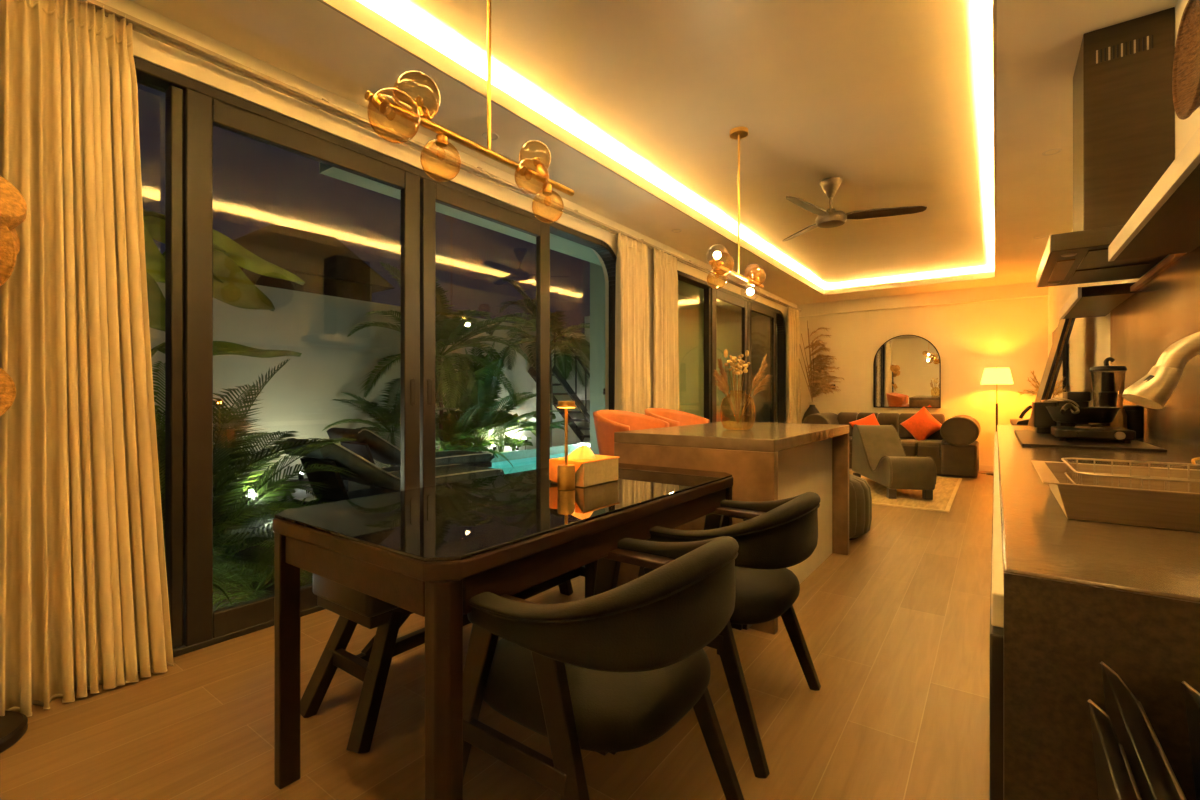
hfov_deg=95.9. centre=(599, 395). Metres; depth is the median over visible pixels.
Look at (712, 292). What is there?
door
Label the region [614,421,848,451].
island countertop
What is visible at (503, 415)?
plant
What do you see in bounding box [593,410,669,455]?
bar stool
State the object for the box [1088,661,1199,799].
rack
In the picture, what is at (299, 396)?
wall
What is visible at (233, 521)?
areca palm
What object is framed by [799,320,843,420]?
floor vase
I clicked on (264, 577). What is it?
fern
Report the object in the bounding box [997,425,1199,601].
countertop
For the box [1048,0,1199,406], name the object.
wall
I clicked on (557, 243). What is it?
roof overhang
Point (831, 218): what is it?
ceiling fan
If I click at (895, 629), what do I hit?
floor
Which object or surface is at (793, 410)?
curtain
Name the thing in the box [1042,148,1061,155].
recessed light
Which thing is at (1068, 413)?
frying pan
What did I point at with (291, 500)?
fern
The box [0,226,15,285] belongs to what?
straw hat
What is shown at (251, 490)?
spotlight
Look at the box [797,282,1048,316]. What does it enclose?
trim
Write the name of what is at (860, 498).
pouf
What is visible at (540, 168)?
socket
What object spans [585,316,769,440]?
wall
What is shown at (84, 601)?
curtain
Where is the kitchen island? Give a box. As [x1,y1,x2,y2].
[614,421,848,634]
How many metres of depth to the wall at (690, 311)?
8.08 m
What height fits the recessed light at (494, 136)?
0.004 m
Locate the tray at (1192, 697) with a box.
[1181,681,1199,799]
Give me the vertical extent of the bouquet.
0.507 m
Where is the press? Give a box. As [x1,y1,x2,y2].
[1089,357,1126,428]
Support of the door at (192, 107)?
in the wall at (146, 48)
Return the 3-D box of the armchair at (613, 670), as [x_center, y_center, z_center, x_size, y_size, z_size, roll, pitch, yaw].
[0.009,0.710,1.319,0.602,0.771,0.634,0,0,36]
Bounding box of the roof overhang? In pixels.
[320,162,763,316]
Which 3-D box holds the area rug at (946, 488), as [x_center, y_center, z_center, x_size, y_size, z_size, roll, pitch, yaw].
[3.115,1.084,6.667,2.140,0.012,2.460,0,0,36]
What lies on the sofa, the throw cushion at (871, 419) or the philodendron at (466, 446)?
the throw cushion at (871, 419)
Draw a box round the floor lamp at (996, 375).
[981,367,1013,475]
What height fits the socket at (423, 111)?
0.054 m
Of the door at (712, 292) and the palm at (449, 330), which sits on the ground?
the palm at (449, 330)
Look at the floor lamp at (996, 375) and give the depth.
7.33 m
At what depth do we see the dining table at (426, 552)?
1.40 m
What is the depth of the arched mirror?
8.35 m
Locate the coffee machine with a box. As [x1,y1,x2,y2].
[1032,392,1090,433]
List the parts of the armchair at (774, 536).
leg, leg, rail, armrest, seat rail, leg, seat, leg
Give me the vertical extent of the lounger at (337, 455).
0.746 m
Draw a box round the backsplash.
[1110,246,1199,453]
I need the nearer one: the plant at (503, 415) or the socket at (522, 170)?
the socket at (522, 170)
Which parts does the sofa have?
backrest, seat, arm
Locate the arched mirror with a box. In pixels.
[873,335,940,407]
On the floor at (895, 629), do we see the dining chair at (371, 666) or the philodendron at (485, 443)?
the dining chair at (371, 666)
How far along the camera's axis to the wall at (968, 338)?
8.01 m
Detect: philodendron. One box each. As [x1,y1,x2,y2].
[435,444,467,451]
[463,437,503,450]
[492,435,532,450]
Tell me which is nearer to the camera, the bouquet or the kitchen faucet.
the kitchen faucet
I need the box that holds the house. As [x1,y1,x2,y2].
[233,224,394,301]
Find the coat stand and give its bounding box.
[0,711,27,752]
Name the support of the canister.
on the kitchen counter at (1069, 596)
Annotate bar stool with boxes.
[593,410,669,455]
[644,408,709,426]
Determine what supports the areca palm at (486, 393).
on the ground
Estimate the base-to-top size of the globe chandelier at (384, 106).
1.070 m
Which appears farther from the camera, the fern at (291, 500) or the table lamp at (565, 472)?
the fern at (291, 500)
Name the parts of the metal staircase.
handrail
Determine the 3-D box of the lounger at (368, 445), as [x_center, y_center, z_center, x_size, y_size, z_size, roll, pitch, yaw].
[-2.165,0.717,6.443,0.660,0.746,1.886,0,0,36]
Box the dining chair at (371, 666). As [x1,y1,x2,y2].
[300,565,584,752]
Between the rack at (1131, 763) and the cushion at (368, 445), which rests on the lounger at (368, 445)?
the cushion at (368, 445)
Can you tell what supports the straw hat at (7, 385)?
hanging from the coat stand
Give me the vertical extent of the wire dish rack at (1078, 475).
0.076 m
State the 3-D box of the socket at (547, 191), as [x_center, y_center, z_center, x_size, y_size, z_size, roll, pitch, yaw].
[-0.195,-0.769,2.001,0.036,0.049,0.034,0,0,36]
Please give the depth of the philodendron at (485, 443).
9.09 m
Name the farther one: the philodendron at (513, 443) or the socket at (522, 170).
the philodendron at (513, 443)
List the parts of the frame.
frame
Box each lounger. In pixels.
[282,438,503,505]
[327,427,494,491]
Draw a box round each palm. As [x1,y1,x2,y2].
[152,359,358,594]
[155,410,334,609]
[322,378,462,467]
[347,262,533,450]
[399,403,513,467]
[435,342,568,451]
[490,278,589,446]
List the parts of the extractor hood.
control panel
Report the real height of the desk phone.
0.184 m
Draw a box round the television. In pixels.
[1052,328,1066,392]
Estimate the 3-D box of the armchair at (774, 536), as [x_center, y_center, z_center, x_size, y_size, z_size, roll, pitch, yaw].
[0.446,0.710,1.916,0.602,0.771,0.634,0,0,36]
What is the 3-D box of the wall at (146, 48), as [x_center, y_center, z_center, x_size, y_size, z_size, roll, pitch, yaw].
[0.237,-0.410,5.153,0.200,3.000,10.600,0,0,36]
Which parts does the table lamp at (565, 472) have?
lamp shade, stem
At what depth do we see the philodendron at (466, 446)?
8.48 m
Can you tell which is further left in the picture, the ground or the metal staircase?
the ground
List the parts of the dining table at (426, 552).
leg, leg, table frame, glass, leg, leg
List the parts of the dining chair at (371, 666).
leg, seat, seat frame, leg, leg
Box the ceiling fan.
[782,177,926,240]
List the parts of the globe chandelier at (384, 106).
globe, globe, globe, rod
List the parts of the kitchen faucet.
spout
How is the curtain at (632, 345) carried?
hanging from the track
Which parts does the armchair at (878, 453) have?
leg, leg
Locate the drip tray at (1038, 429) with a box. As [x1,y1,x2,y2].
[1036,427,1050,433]
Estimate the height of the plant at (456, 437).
0.688 m
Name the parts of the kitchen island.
panel, panel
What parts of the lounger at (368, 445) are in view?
leg, frame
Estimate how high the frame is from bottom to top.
1.746 m
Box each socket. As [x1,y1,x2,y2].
[372,95,391,114]
[416,106,430,119]
[436,134,447,146]
[516,164,527,175]
[536,164,548,177]
[542,184,551,195]
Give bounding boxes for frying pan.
[1046,403,1120,422]
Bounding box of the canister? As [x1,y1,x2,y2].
[1122,405,1144,438]
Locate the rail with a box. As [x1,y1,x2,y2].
[1130,253,1185,291]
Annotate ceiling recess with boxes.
[357,0,994,289]
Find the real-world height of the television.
0.700 m
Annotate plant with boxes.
[143,208,304,357]
[435,354,498,450]
[435,427,481,450]
[490,410,535,451]
[519,413,571,435]
[713,349,771,429]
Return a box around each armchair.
[463,536,743,799]
[638,492,820,777]
[852,424,936,499]
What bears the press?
on the mat at (1028, 438)
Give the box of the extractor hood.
[1036,7,1174,287]
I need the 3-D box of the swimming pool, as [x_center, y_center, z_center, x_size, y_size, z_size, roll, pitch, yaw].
[-0.302,1.520,9.288,2.650,1.040,4.920,0,0,36]
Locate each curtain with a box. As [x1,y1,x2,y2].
[0,0,173,716]
[615,231,650,414]
[652,248,678,410]
[786,306,800,422]
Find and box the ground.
[213,478,349,609]
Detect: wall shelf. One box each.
[1059,282,1135,318]
[1108,127,1199,261]
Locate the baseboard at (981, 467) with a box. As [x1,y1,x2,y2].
[979,465,993,471]
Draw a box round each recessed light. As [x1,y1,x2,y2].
[482,132,498,139]
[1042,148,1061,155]
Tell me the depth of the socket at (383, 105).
1.42 m
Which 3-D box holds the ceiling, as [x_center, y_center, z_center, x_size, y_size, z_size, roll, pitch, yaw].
[1.662,-1.683,4.112,3.730,0.255,11.000,0,0,36]
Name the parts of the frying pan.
handle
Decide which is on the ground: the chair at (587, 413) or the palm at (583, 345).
the palm at (583, 345)
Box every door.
[134,56,616,656]
[677,270,785,422]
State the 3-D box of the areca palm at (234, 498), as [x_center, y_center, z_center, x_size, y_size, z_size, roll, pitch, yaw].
[-2.588,0.610,3.101,1.859,1.666,2.543,0,0,36]
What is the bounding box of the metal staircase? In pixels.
[528,322,589,441]
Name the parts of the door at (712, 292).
sliding panel, sliding panel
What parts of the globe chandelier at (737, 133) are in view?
bulb, rod, bulb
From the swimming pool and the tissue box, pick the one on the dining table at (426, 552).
the tissue box
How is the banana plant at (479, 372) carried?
on the ground
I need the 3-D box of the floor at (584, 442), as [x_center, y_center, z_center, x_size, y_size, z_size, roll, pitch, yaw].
[0.757,1.085,10.905,2.350,0.230,1.000,0,0,36]
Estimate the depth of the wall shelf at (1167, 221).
1.59 m
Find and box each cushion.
[327,428,494,465]
[849,413,879,426]
[900,407,941,440]
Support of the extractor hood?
attached to the wall at (1088, 345)
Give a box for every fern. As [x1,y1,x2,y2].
[213,542,312,606]
[226,490,319,582]
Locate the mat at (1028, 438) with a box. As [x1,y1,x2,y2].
[1014,423,1166,452]
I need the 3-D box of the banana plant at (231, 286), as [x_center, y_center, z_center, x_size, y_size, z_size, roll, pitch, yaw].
[-2.337,-0.037,3.056,0.502,2.339,1.227,0,0,36]
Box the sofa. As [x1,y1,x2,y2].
[802,412,980,477]
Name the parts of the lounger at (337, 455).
frame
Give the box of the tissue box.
[549,444,619,486]
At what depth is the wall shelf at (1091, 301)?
2.97 m
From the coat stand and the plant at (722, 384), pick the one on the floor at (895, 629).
the coat stand
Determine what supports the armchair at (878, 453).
on the area rug at (946, 488)
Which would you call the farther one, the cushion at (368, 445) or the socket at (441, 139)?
the cushion at (368, 445)
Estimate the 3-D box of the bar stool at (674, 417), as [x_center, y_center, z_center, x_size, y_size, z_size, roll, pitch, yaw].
[0.603,0.596,4.192,0.495,0.992,0.589,0,0,36]
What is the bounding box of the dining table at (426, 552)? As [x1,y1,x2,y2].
[273,463,732,799]
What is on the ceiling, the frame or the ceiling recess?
the ceiling recess
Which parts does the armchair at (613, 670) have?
leg, rail, armrest, leg, seat, seat rail, leg, armrest, leg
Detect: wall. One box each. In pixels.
[97,0,796,422]
[150,282,584,482]
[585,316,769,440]
[590,268,741,454]
[799,296,1047,465]
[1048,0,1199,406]
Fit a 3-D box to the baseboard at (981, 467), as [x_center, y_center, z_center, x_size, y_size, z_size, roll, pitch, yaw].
[4.786,1.050,8.385,3.330,0.080,0.014,0,0,36]
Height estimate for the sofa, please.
0.813 m
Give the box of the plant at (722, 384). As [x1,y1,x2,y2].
[713,349,771,429]
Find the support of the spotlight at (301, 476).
on the ground
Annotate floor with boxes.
[0,469,993,799]
[243,481,369,520]
[576,441,589,447]
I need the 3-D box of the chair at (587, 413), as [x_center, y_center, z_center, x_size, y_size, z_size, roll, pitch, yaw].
[0.156,0.521,11.344,1.238,0.897,0.640,0,0,36]
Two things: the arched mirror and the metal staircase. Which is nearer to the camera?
the arched mirror
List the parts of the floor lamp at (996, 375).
lamp shade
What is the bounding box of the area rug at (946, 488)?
[849,470,961,511]
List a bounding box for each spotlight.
[243,490,255,558]
[298,473,303,484]
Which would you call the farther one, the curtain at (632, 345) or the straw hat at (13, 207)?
the curtain at (632, 345)
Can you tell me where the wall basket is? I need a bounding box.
[1172,0,1199,119]
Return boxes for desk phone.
[1016,405,1031,424]
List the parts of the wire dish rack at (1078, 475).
rail, handle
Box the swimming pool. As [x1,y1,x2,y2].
[488,444,577,473]
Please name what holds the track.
attached to the wall at (146, 48)
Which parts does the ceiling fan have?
blade, blade, blade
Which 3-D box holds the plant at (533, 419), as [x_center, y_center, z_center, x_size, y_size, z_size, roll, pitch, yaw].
[-1.147,0.726,10.368,1.168,0.814,1.098,0,0,7]
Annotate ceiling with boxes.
[130,0,1177,304]
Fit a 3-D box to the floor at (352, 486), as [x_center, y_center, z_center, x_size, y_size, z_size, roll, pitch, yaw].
[-2.222,1.110,5.898,2.650,0.040,3.100,0,0,36]
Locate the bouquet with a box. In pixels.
[1016,370,1069,397]
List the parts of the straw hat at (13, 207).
crown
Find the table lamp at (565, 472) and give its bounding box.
[556,401,575,489]
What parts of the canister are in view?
lid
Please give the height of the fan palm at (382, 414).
1.673 m
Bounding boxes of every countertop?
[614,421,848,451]
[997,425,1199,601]
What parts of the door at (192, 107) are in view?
sliding panel, handle, handle, sliding panel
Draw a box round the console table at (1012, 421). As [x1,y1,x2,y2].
[1010,419,1027,425]
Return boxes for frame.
[1028,318,1074,425]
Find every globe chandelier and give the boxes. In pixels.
[365,0,573,222]
[707,127,765,298]
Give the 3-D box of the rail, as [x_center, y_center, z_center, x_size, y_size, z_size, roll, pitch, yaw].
[2.660,-0.537,2.682,0.030,0.025,1.570,0,0,36]
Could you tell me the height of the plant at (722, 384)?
0.473 m
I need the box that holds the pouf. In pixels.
[849,474,871,539]
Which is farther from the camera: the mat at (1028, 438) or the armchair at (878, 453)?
the armchair at (878, 453)
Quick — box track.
[79,0,801,310]
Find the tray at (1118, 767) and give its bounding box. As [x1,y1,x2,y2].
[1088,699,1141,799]
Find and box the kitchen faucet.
[1122,332,1199,408]
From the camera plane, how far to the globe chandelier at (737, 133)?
3.49 m
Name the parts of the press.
motor, lid, lid knob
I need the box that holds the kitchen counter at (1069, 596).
[990,425,1199,799]
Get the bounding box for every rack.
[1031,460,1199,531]
[1061,457,1199,492]
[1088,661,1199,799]
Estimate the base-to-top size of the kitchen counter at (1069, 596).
0.888 m
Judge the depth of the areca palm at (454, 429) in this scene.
8.71 m
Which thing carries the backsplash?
attached to the wall at (1088, 345)
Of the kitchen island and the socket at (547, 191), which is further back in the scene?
the kitchen island
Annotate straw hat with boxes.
[0,176,26,255]
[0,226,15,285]
[0,368,15,416]
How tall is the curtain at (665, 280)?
2.520 m
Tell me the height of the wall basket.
0.370 m

